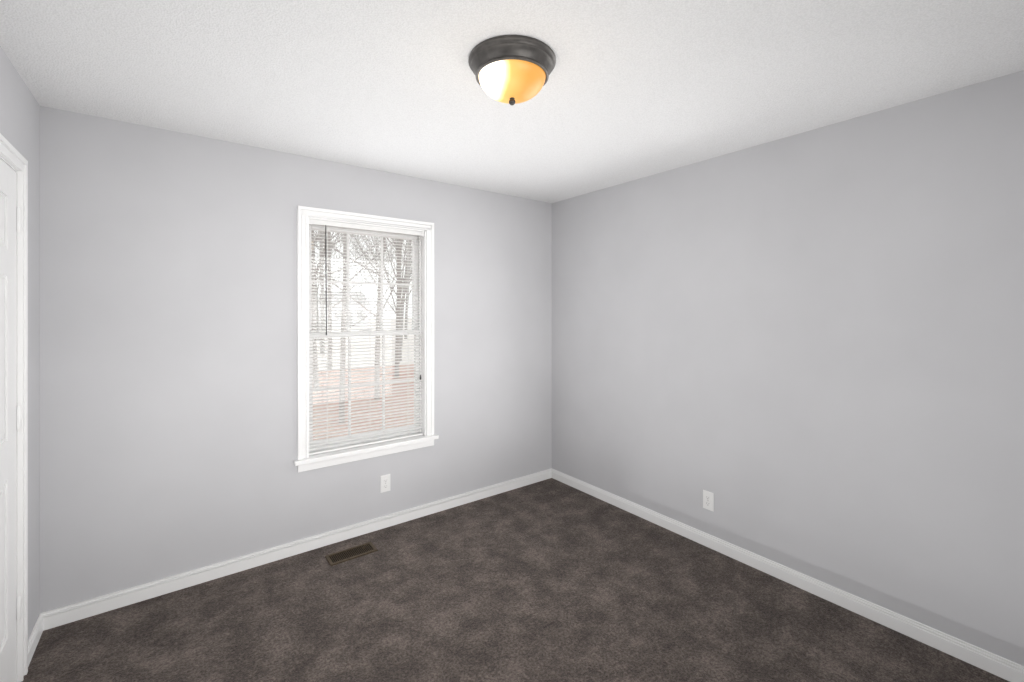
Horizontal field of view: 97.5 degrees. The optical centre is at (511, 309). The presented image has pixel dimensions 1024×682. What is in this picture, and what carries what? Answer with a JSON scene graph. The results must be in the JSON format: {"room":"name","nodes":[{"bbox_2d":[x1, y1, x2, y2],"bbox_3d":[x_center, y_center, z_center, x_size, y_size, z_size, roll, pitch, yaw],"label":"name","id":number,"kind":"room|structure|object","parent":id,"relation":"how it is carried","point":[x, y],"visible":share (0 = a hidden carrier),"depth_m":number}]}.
{"room":"empty bedroom","nodes":[
{"label":"empty bedroom","id":0,"kind":"room"},
{"bbox_2d":[0,46,39,638],"bbox_3d":[-1.514,0.260,0.533,0.780,2.460,3.310,0,0,-37],"label":"wall","id":1,"kind":"structure","parent":0,"point":[19,118],"depth_m":1.97},
{"bbox_2d":[0,159,15,681],"bbox_3d":[-1.730,0.465,1.494,0.104,2.028,0.759,0,0,-37],"label":"door","id":2,"kind":"structure","parent":1,"relation":"in","point":[7,423],"depth_m":1.69},
{"bbox_2d":[0,133,27,681],"bbox_3d":[-1.798,0.439,1.443,0.178,2.104,0.889,0,0,-37],"label":"door frame","id":3,"kind":"structure","parent":1,"relation":"attached to","point":[13,158],"depth_m":1.80},
{"bbox_2d":[28,612,47,666],"bbox_3d":[-2.080,1.450,1.947,0.015,0.080,0.284,0,0,-37],"label":"baseboard","id":4,"kind":"structure","parent":1,"relation":"attached to","point":[41,624],"depth_m":2.00},
{"bbox_2d":[40,106,551,612],"bbox_3d":[-0.969,0.270,3.112,3.510,2.440,0.160,0,0,-37],"label":"wall","id":5,"kind":"structure","parent":0,"point":[168,352],"depth_m":2.50},
{"bbox_2d":[46,468,551,628],"bbox_3d":[-0.934,1.450,3.029,3.150,0.080,0.017,0,0,-37],"label":"baseboard","id":6,"kind":"structure","parent":5,"relation":"attached to","point":[60,616],"depth_m":2.63},
{"bbox_2d":[294,206,438,471],"bbox_3d":[-0.990,0.177,3.087,0.963,1.629,0.235,0,0,-37],"label":"window","id":7,"kind":"structure","parent":5,"relation":"in","point":[305,461],"depth_m":3.05},
{"bbox_2d":[309,219,423,454],"bbox_3d":[-0.964,0.171,3.052,0.785,1.481,0.045,0,0,-37],"label":"window blinds","id":8,"kind":"object","parent":7,"relation":"attached to","point":[326,224],"visible":0.94,"depth_m":3.03},
{"bbox_2d":[380,474,389,492],"bbox_3d":[-0.867,1.190,3.084,0.070,0.115,0.008,0,0,-37],"label":"electrical outlet","id":9,"kind":"object","parent":5,"relation":"attached to","point":[384,483],"visible":1,"depth_m":3.08},
{"bbox_2d":[0,0,1023,202],"bbox_3d":[0.073,-1.000,1.725,3.510,0.100,3.630,0,0,-37],"label":"ceiling","id":10,"kind":"structure","parent":0,"point":[631,90],"depth_m":1.80},
{"bbox_2d":[468,35,555,104],"bbox_3d":[0.001,-0.866,1.714,0.332,0.168,0.332,0,0,-37],"label":"flush-mount light fixture","id":11,"kind":"object","parent":10,"relation":"attached to","point":[512,69],"visible":1,"depth_m":1.62},
{"bbox_2d":[22,478,1009,681],"bbox_3d":[0.073,1.540,1.725,3.510,0.100,3.630,0,0,-37],"label":"floor","id":12,"kind":"structure","parent":0,"point":[550,580],"depth_m":2.16},
{"bbox_2d":[325,542,377,565],"bbox_3d":[-0.979,1.486,2.747,0.279,0.010,0.124,0,0,-37],"label":"floor vent","id":13,"kind":"object","parent":12,"relation":"in","point":[335,558],"visible":1,"depth_m":2.74},
{"bbox_2d":[552,70,1023,665],"bbox_3d":[1.461,0.270,2.667,0.160,2.440,3.470,0,0,-37],"label":"wall","id":14,"kind":"structure","parent":0,"point":[802,352],"depth_m":2.30},
{"bbox_2d":[703,490,713,511],"bbox_3d":[1.234,1.200,2.829,0.008,0.115,0.070,0,0,-37],"label":"electrical outlet","id":15,"kind":"object","parent":14,"relation":"attached to","point":[708,500],"visible":1,"depth_m":2.83},
{"bbox_2d":[552,469,1023,681],"bbox_3d":[1.344,1.450,2.679,0.015,0.080,3.312,0,0,-37],"label":"baseboard","id":16,"kind":"structure","parent":14,"relation":"attached to","point":[994,664],"depth_m":2.29},
{"label":"outside","id":17,"kind":"structure","parent":0,"visible":0},
{"bbox_2d":[313,364,413,439],"bbox_3d":[-0.311,2.190,12.068,26.000,0.100,13.330,0,0,-37],"label":"yard","id":18,"kind":"structure","parent":17,"point":[363,400],"depth_m":10.62},
{"bbox_2d":[311,230,388,388],"bbox_3d":[-5.670,-4.828,10.961,8.093,14.041,8.203,0,0,-37],"label":"tree","id":19,"kind":"object","parent":18,"relation":"on","point":[313,295],"depth_m":12.18},
{"bbox_2d":[314,231,393,368],"bbox_3d":[-6.151,-4.985,16.470,8.026,14.353,6.190,0,0,-37],"label":"tree","id":20,"kind":"object","parent":18,"relation":"on","point":[329,292],"depth_m":16.18},
{"bbox_2d":[311,231,408,422],"bbox_3d":[-2.544,-3.547,8.180,6.174,11.477,7.072,0,0,-37],"label":"tree","id":21,"kind":"object","parent":18,"relation":"on","point":[344,260],"depth_m":8.45},
{"bbox_2d":[311,231,411,398],"bbox_3d":[-2.117,-4.306,10.187,7.854,12.999,7.003,0,0,-37],"label":"tree","id":22,"kind":"object","parent":18,"relation":"on","point":[384,238],"depth_m":10.63},
{"bbox_2d":[330,232,411,377],"bbox_3d":[-3.663,-4.181,13.398,6.325,12.746,7.475,0,0,-37],"label":"tree","id":23,"kind":"object","parent":18,"relation":"on","point":[399,252],"depth_m":14.09},
{"bbox_2d":[316,318,413,369],"bbox_3d":[-25.008,2.340,66.578,120.000,0.100,103.500,0,0,-37],"label":"ground","id":24,"kind":"structure","parent":17,"point":[362,340],"depth_m":26.71},
{"bbox_2d":[314,241,353,341],"bbox_3d":[-13.852,-5.923,31.049,6.724,16.233,10.530,0,0,-37],"label":"tree","id":25,"kind":"object","parent":24,"relation":"on","point":[318,322],"depth_m":31.10},
{"bbox_2d":[318,292,369,326],"bbox_3d":[-23.855,-0.135,63.379,5.600,4.850,6.600,0,0,-37],"label":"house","id":26,"kind":"structure","parent":24,"relation":"on","point":[351,318],"depth_m":61.55},
{"bbox_2d":[314,231,374,352],"bbox_3d":[-9.557,-6.539,22.738,9.318,17.464,9.029,0,0,-37],"label":"tree","id":27,"kind":"object","parent":24,"relation":"on","point":[322,315],"depth_m":22.74},
{"bbox_2d":[363,238,411,345],"bbox_3d":[-5.227,-6.938,26.713,10.525,18.266,10.374,0,0,-37],"label":"tree","id":28,"kind":"object","parent":24,"relation":"on","point":[403,287],"depth_m":26.32},
{"bbox_2d":[374,237,411,338],"bbox_3d":[-7.613,-6.315,33.400,8.493,17.017,9.579,0,0,-37],"label":"tree","id":29,"kind":"object","parent":24,"relation":"on","point":[408,288],"depth_m":33.85},
{"bbox_2d":[387,239,411,360],"bbox_3d":[-4.484,-5.894,19.027,8.647,16.171,7.694,0,0,-37],"label":"tree","id":30,"kind":"object","parent":24,"relation":"on","point":[405,278],"depth_m":18.78}
]}

